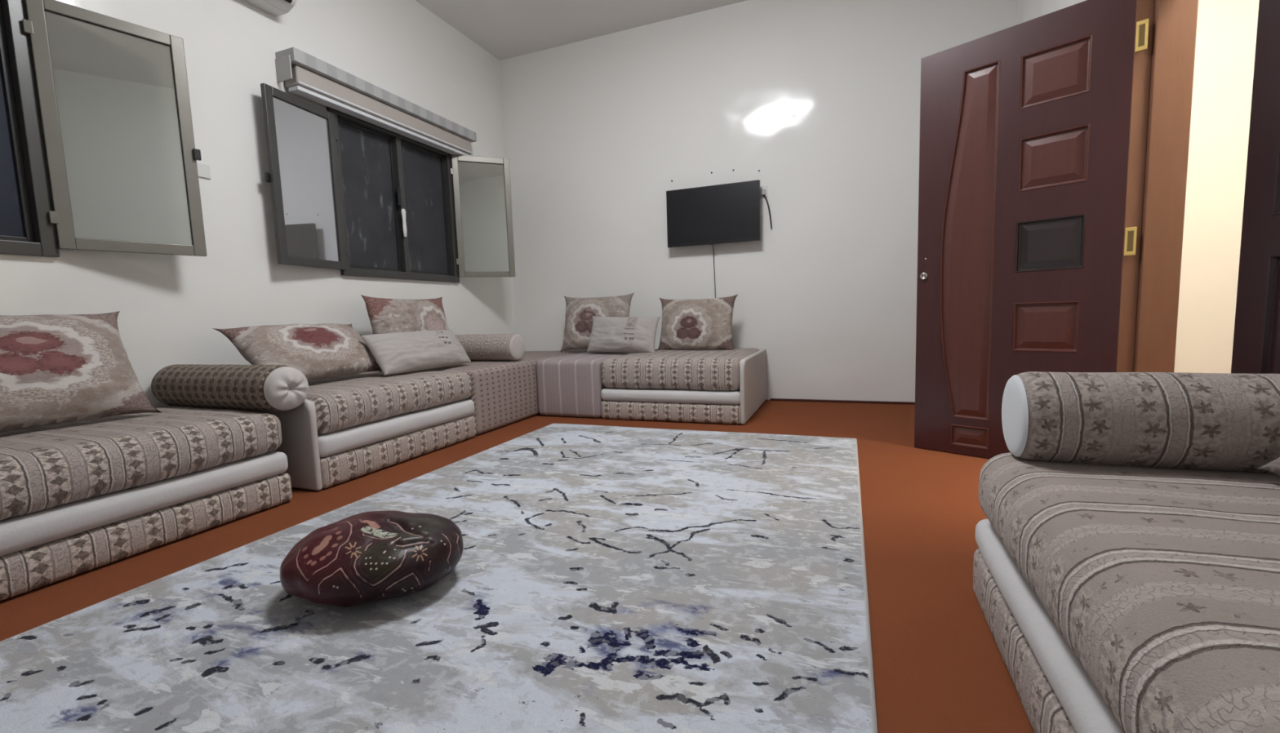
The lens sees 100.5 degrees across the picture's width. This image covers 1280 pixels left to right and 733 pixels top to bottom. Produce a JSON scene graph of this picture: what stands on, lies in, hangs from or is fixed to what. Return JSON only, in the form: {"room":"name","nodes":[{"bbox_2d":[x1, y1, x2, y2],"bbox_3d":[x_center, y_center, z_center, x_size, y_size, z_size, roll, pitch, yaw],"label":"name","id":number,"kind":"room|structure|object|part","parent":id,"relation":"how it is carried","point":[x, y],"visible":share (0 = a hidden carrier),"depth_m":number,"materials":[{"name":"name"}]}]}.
{"room":"living room","nodes":[
{"label":"living room","id":0,"kind":"room"},
{"bbox_2d":[0,0,515,408],"bbox_3d":[-2.395,-1.020,2.586,0.200,3.180,5.700,0,6,21],"label":"wall","id":1,"kind":"structure","parent":0,"point":[170,306],"depth_m":2.92,"materials":[{"name":"paint"}]},
{"bbox_2d":[0,0,207,257],"bbox_3d":[-2.558,-0.957,1.876,0.219,1.075,1.610,1,6,28],"label":"window","id":2,"kind":"structure","parent":1,"relation":"in","point":[122,157],"depth_m":2.26,"materials":[{"name":"grey metal"}]},
{"bbox_3d":[-2.584,-0.959,1.908,0.030,0.971,0.484,0,6,21],"label":"screen frame","id":3,"kind":"part","parent":2,"relation":"part of","materials":[{"name":"metal"}]},
{"bbox_3d":[-2.671,-0.932,1.660,0.098,1.075,1.115,0,6,21],"label":"frame","id":4,"kind":"part","parent":2,"relation":"part of","materials":[{"name":"grey metal"}]},
{"bbox_3d":[-2.271,-1.008,2.347,0.006,0.912,0.399,2,7,38],"label":"pane","id":5,"kind":"part","parent":2,"relation":"part of","materials":[{"name":"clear glass"}]},
{"bbox_2d":[196,162,210,178],"bbox_3d":[-2.232,-1.000,2.717,0.009,0.070,0.070,0,6,21],"label":"wall switch","id":6,"kind":"object","parent":1,"relation":"attached to","point":[203,170],"visible":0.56,"depth_m":2.72,"materials":[{"name":"white plastic"}]},
{"bbox_2d":[244,0,297,16],"bbox_3d":[-2.153,-2.113,2.629,0.210,0.290,0.840,0,6,21],"label":"air conditioner","id":7,"kind":"object","parent":1,"relation":"attached to","point":[275,7],"visible":1,"depth_m":2.97,"materials":[{"name":"white plastic"}]},
{"bbox_2d":[260,83,515,282],"bbox_3d":[-1.744,-1.179,3.863,0.402,1.075,1.938,1,6,30],"label":"window","id":8,"kind":"structure","parent":1,"relation":"in","point":[352,195],"depth_m":3.76,"materials":[{"name":"grey glass"}]},
{"bbox_3d":[-1.988,-1.087,3.183,0.006,0.886,0.390,0,6,14],"label":"pane","id":9,"kind":"part","parent":8,"relation":"part of","materials":[{"name":"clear glass"}]},
{"bbox_3d":[-1.886,-1.159,3.699,0.030,0.971,0.484,0,6,21],"label":"screen frame","id":10,"kind":"part","parent":8,"relation":"part of","materials":[{"name":"metal"}]},
{"bbox_2d":[275,46,476,155],"bbox_3d":[-1.737,-1.784,3.785,0.150,0.214,1.606,0,6,21],"label":"roller blind","id":11,"kind":"object","parent":8,"relation":"attached to","point":[305,75],"visible":0.93,"depth_m":3.49,"materials":[{"name":"beige fabric"}]},
{"bbox_3d":[-1.725,-1.700,3.792,0.088,0.046,1.540,0,6,21],"label":"rail","id":12,"kind":"part","parent":11,"relation":"part of","materials":[{"name":"silver metal"}]},
{"bbox_3d":[-1.783,-1.186,3.940,0.098,1.075,1.115,0,6,21],"label":"frame","id":13,"kind":"part","parent":8,"relation":"part of","materials":[{"name":"grey metal"}]},
{"bbox_3d":[-1.753,-1.238,3.877,0.014,0.130,0.030,0,6,21],"label":"handle plate","id":14,"kind":"part","parent":8,"relation":"part of","materials":[{"name":"black plastic"}]},
{"bbox_3d":[-1.724,-1.049,3.897,0.024,0.207,0.039,0,6,21],"label":"handle lever","id":15,"kind":"part","parent":8,"relation":"part of","materials":[{"name":"white plastic"}]},
{"bbox_3d":[-1.696,-1.213,4.187,0.030,0.971,0.484,0,6,21],"label":"screen frame","id":16,"kind":"part","parent":8,"relation":"part of","materials":[{"name":"metal"}]},
{"bbox_3d":[-1.319,-1.262,4.512,0.378,0.907,0.006,-4,6,-22],"label":"pane","id":17,"kind":"part","parent":8,"relation":"part of","materials":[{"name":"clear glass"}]},
{"bbox_2d":[0,400,1034,732],"bbox_3d":[0.361,0.626,1.695,6.000,0.100,6.000,0,6,21],"label":"floor","id":18,"kind":"structure","parent":0,"point":[939,666],"depth_m":1.68,"materials":[{"name":"carpet"}]},
{"bbox_2d":[0,407,292,601],"bbox_3d":[-2.224,0.470,1.535,0.882,0.406,1.908,0,6,21],"label":"sofa","id":19,"kind":"object","parent":18,"relation":"on","point":[80,496],"visible":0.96,"depth_m":1.78,"materials":[{"name":"grey fabric"}]},
{"bbox_2d":[0,311,162,432],"bbox_3d":[-2.246,0.021,1.862,0.278,0.429,0.819,0,6,21],"label":"throw pillow","id":20,"kind":"object","parent":19,"relation":"on","point":[55,369],"visible":1,"depth_m":1.96,"materials":[{"name":"beige fabric"}]},
{"bbox_2d":[0,407,281,520],"bbox_3d":[-2.227,0.363,1.524,0.877,0.191,1.906,0,6,21],"label":"seat cushion","id":21,"kind":"object","parent":19,"relation":"on","point":[50,472],"depth_m":1.80,"materials":[{"name":"fabric"}]},
{"bbox_3d":[-2.223,0.500,1.539,0.872,0.099,1.905,0,6,21],"label":"mattress","id":22,"kind":"part","parent":19,"relation":"part of","materials":[{"name":"white fabric"}]},
{"bbox_2d":[151,364,308,411],"bbox_3d":[-1.860,0.092,2.415,0.837,0.204,0.206,0,6,21],"label":"bolster cushion","id":23,"kind":"object","parent":19,"relation":"on","point":[268,388],"visible":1,"depth_m":2.30,"materials":[{"name":"grey fabric"}]},
{"bbox_2d":[191,370,476,490],"bbox_3d":[-1.639,0.287,3.032,0.876,0.438,1.113,0,6,21],"label":"sofa","id":24,"kind":"object","parent":18,"relation":"on","point":[345,428],"visible":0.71,"depth_m":2.68,"materials":[{"name":"grey fabric"}]},
{"bbox_3d":[-1.843,0.350,2.538,0.855,0.421,0.037,0,6,21],"label":"panel","id":25,"kind":"part","parent":24,"relation":"part of","materials":[{"name":"grey fabric"}]},
{"bbox_2d":[212,323,381,380],"bbox_3d":[-1.786,-0.084,2.917,0.329,0.304,0.792,0,6,21],"label":"throw pillow","id":26,"kind":"object","parent":24,"relation":"on","point":[322,350],"visible":0.87,"depth_m":2.79,"materials":[{"name":"beige fabric"}]},
{"bbox_2d":[305,370,471,435],"bbox_3d":[-1.638,0.165,3.033,0.876,0.196,1.085,0,6,21],"label":"seat cushion","id":27,"kind":"object","parent":24,"relation":"on","point":[348,405],"depth_m":2.78,"materials":[{"name":"fabric"}]},
{"bbox_3d":[-1.636,0.311,3.048,0.871,0.107,1.082,0,6,21],"label":"mattress","id":28,"kind":"part","parent":24,"relation":"part of","materials":[{"name":"white fabric"}]},
{"bbox_2d":[360,294,448,371],"bbox_3d":[-1.581,-0.248,3.720,0.231,0.493,0.742,1,6,28],"label":"throw pillow","id":29,"kind":"object","parent":24,"relation":"on","point":[385,316],"visible":0.56,"depth_m":3.58,"materials":[{"name":"beige fabric"}]},
{"bbox_2d":[360,329,471,375],"bbox_3d":[-1.394,-0.104,3.399,0.214,0.244,0.772,0,6,20],"label":"lumbar pillow","id":30,"kind":"object","parent":24,"relation":"on","point":[397,353],"visible":1,"depth_m":3.26,"materials":[{"name":"beige fabric"}]},
{"bbox_2d":[0,423,877,732],"bbox_3d":[-0.277,0.572,1.860,1.966,0.009,3.255,0,6,21],"label":"area rug","id":31,"kind":"object","parent":18,"relation":"on","point":[605,579],"visible":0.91,"depth_m":1.30,"materials":[{"name":"carpet"}]},
{"bbox_2d":[280,511,463,607],"bbox_3d":[-0.743,0.522,1.498,0.475,0.188,0.404,-2,6,0],"label":"floor cushion","id":32,"kind":"object","parent":31,"relation":"on","point":[374,556],"visible":1,"depth_m":1.37,"materials":[{"name":"red fabric"}]},
{"bbox_2d":[421,351,586,435],"bbox_3d":[-1.133,0.143,4.357,0.870,0.434,1.741,0,6,21],"label":"seat","id":33,"kind":"object","parent":18,"relation":"on","point":[504,393],"visible":0.38,"depth_m":3.70,"materials":[{"name":"beige fabric"}]},
{"bbox_2d":[454,333,524,360],"bbox_3d":[-1.256,-0.146,4.085,0.769,0.203,0.208,0,6,21],"label":"bolster cushion","id":34,"kind":"object","parent":33,"relation":"on","point":[477,347],"visible":0.6,"depth_m":3.94,"materials":[{"name":"grey fabric"}]},
{"bbox_2d":[536,351,632,417],"bbox_3d":[-0.358,0.112,4.414,0.539,0.434,1.039,0,6,21],"label":"seat","id":35,"kind":"object","parent":18,"relation":"on","point":[568,385],"visible":0.62,"depth_m":3.94,"materials":[{"name":"beige fabric"}]},
{"bbox_2d":[559,293,634,352],"bbox_3d":[-0.380,-0.377,4.616,0.688,0.498,0.221,0,6,20],"label":"throw pillow","id":36,"kind":"object","parent":35,"relation":"on","point":[580,312],"visible":0.62,"depth_m":4.58,"materials":[{"name":"beige fabric"}]},
{"bbox_2d":[600,347,766,424],"bbox_3d":[0.376,0.109,4.121,1.044,0.449,1.049,0,6,21],"label":"sofa","id":37,"kind":"object","parent":18,"relation":"on","point":[716,386],"visible":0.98,"depth_m":3.66,"materials":[{"name":"grey fabric"}]},
{"bbox_2d":[586,315,661,352],"bbox_3d":[-0.140,-0.261,4.324,0.626,0.316,0.190,0,6,23],"label":"lumbar pillow","id":38,"kind":"object","parent":37,"relation":"on","point":[608,334],"visible":0.99,"depth_m":4.25,"materials":[{"name":"beige fabric"}]},
{"bbox_3d":[0.365,0.156,4.131,1.014,0.092,1.042,0,6,21],"label":"mattress","id":39,"kind":"part","parent":37,"relation":"part of","materials":[{"name":"white fabric"}]},
{"bbox_2d":[601,347,759,391],"bbox_3d":[0.360,0.001,4.115,1.016,0.233,1.049,0,6,21],"label":"seat cushion","id":40,"kind":"object","parent":37,"relation":"on","point":[676,370],"depth_m":3.66,"materials":[{"name":"beige fabric"}]},
{"bbox_2d":[657,294,737,350],"bbox_3d":[0.456,-0.345,4.323,0.671,0.457,0.222,0,6,21],"label":"throw pillow","id":41,"kind":"object","parent":37,"relation":"on","point":[697,323],"visible":1,"depth_m":4.25,"materials":[{"name":"beige fabric"}]},
{"bbox_3d":[0.850,0.118,3.947,0.035,0.432,1.025,0,6,21],"label":"panel","id":42,"kind":"part","parent":37,"relation":"part of","materials":[{"name":"grey fabric"}]},
{"bbox_2d":[973,453,1279,732],"bbox_3d":[0.768,0.505,0.169,0.740,0.409,2.305,0,6,21],"label":"sofa","id":43,"kind":"object","parent":18,"relation":"on","point":[1111,598],"visible":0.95,"depth_m":0.75,"materials":[{"name":"grey fabric"}]},
{"bbox_3d":[0.770,0.537,0.172,0.733,0.085,2.302,0,6,21],"label":"mattress","id":44,"kind":"part","parent":43,"relation":"part of","materials":[{"name":"white fabric"}]},
{"bbox_2d":[1001,371,1279,473],"bbox_3d":[1.167,0.114,1.103,0.680,0.204,0.209,0,6,21],"label":"bolster cushion","id":45,"kind":"object","parent":43,"relation":"on","point":[1228,422],"visible":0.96,"depth_m":1.07,"materials":[{"name":"grey fabric"}]},
{"bbox_2d":[1254,457,1279,475],"bbox_3d":[1.156,0.150,0.755,0.199,0.175,0.420,0,6,21],"label":"throw pillow","id":46,"kind":"object","parent":43,"relation":"on","point":[1273,467],"visible":1,"depth_m":0.95,"materials":[{"name":"beige fabric"}]},
{"bbox_2d":[415,0,746,60],"bbox_3d":[0.254,-2.637,1.374,6.000,0.100,6.000,0,6,21],"label":"ceiling","id":47,"kind":"structure","parent":0,"point":[504,28],"depth_m":4.35,"materials":[{"name":"paint"}]},
{"bbox_2d":[499,0,1259,402],"bbox_3d":[1.364,-1.307,4.245,6.000,3.180,0.150,0,6,21],"label":"wall","id":48,"kind":"structure","parent":0,"point":[821,98],"depth_m":4.23,"materials":[{"name":"paint"}]},
{"bbox_2d":[666,179,760,247],"bbox_3d":[0.606,-1.245,4.408,0.776,0.474,0.107,0,6,21],"label":"television","id":49,"kind":"object","parent":48,"relation":"attached to","point":[725,213],"visible":1,"depth_m":4.35,"materials":[{"name":"black plastic"}]},
{"bbox_2d":[711,244,715,297],"bbox_3d":[0.641,-0.597,4.493,0.046,0.858,0.055,0,6,21],"label":"power cord","id":50,"kind":"object","parent":49,"relation":"hanging from","point":[712,245],"visible":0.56,"depth_m":4.50,"materials":[{"name":"black plastic"}]},
{"bbox_2d":[760,185,767,197],"bbox_3d":[0.990,-1.409,4.280,0.060,0.090,0.035,0,6,21],"label":"wall socket","id":51,"kind":"object","parent":48,"relation":"attached to","point":[763,189],"visible":0.78,"depth_m":4.28,"materials":[{"name":"white plastic"}]},
{"bbox_2d":[763,194,772,228],"bbox_3d":[1.027,-1.246,4.282,0.070,0.275,0.013,-2,6,0],"label":"cord","id":52,"kind":"object","parent":51,"relation":"attached to","point":[763,194],"visible":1,"depth_m":4.28,"materials":[{"name":"black plastic"}]},
{"bbox_2d":[770,398,915,404],"bbox_3d":[1.840,0.278,4.139,1.620,0.015,0.029,0,6,21],"label":"trim","id":53,"kind":"structure","parent":48,"relation":"attached to","point":[771,399],"depth_m":4.22,"materials":[{"name":"brown"}]},
{"bbox_2d":[1014,0,1085,25],"bbox_3d":[1.607,-0.999,1.029,0.150,3.180,5.700,0,6,21],"label":"wall","id":54,"kind":"structure","parent":0,"point":[1025,10],"depth_m":3.19,"materials":[{"name":"paint"}]},
{"bbox_2d":[914,0,1148,458],"bbox_3d":[1.706,-0.527,2.427,0.055,1.953,0.820,-7,8,-42],"label":"door","id":55,"kind":"structure","parent":54,"relation":"in","point":[1024,126],"depth_m":2.39,"materials":[{"name":"brown wood"}]},
{"bbox_3d":[1.621,0.345,2.619,0.011,0.105,0.166,-7,8,-42],"label":"panel","id":56,"kind":"part","parent":55,"relation":"part of","materials":[{"name":"brown wood"}]},
{"bbox_3d":[1.568,-0.564,2.555,0.012,1.646,0.227,-7,8,-42],"label":"panel","id":57,"kind":"part","parent":55,"relation":"part of","materials":[{"name":"brown wood"}]},
{"bbox_3d":[1.794,-0.176,2.360,0.011,0.220,0.235,-7,8,-42],"label":"panel","id":58,"kind":"part","parent":55,"relation":"part of","materials":[{"name":"brown wood"}]},
{"bbox_3d":[1.784,-0.533,2.323,0.011,0.224,0.241,-7,8,-42],"label":"panel","id":59,"kind":"part","parent":55,"relation":"part of","materials":[{"name":"black wood"}]},
{"bbox_3d":[1.773,-0.890,2.287,0.011,0.230,0.239,-7,8,-42],"label":"panel","id":60,"kind":"part","parent":55,"relation":"part of","materials":[{"name":"brown wood"}]},
{"bbox_3d":[1.758,-1.241,2.257,0.011,0.224,0.240,-7,8,-42],"label":"panel","id":61,"kind":"part","parent":55,"relation":"part of","materials":[{"name":"brown wood"}]},
{"bbox_2d":[1115,0,1198,372],"bbox_3d":[1.799,-0.512,1.537,0.187,2.100,1.400,0,6,21],"label":"trim","id":62,"kind":"structure","parent":54,"relation":"attached to","point":[1162,76],"depth_m":2.08,"materials":[{"name":"brown wood"}]},
{"bbox_2d":[1231,0,1279,373],"bbox_3d":[1.614,-0.407,1.240,0.045,1.953,0.525,0,6,21],"label":"door","id":63,"kind":"structure","parent":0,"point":[1256,335],"depth_m":1.42,"materials":[{"name":"brown wood"}]},
{"bbox_3d":[1.610,0.047,1.284,0.011,0.650,0.310,0,6,21],"label":"panel","id":64,"kind":"part","parent":63,"relation":"part of","materials":[{"name":"brown wood"}]},
{"bbox_3d":[1.594,-0.461,1.234,0.011,0.170,0.310,0,6,21],"label":"panel","id":65,"kind":"part","parent":63,"relation":"part of","materials":[{"name":"black wood"}]}
]}

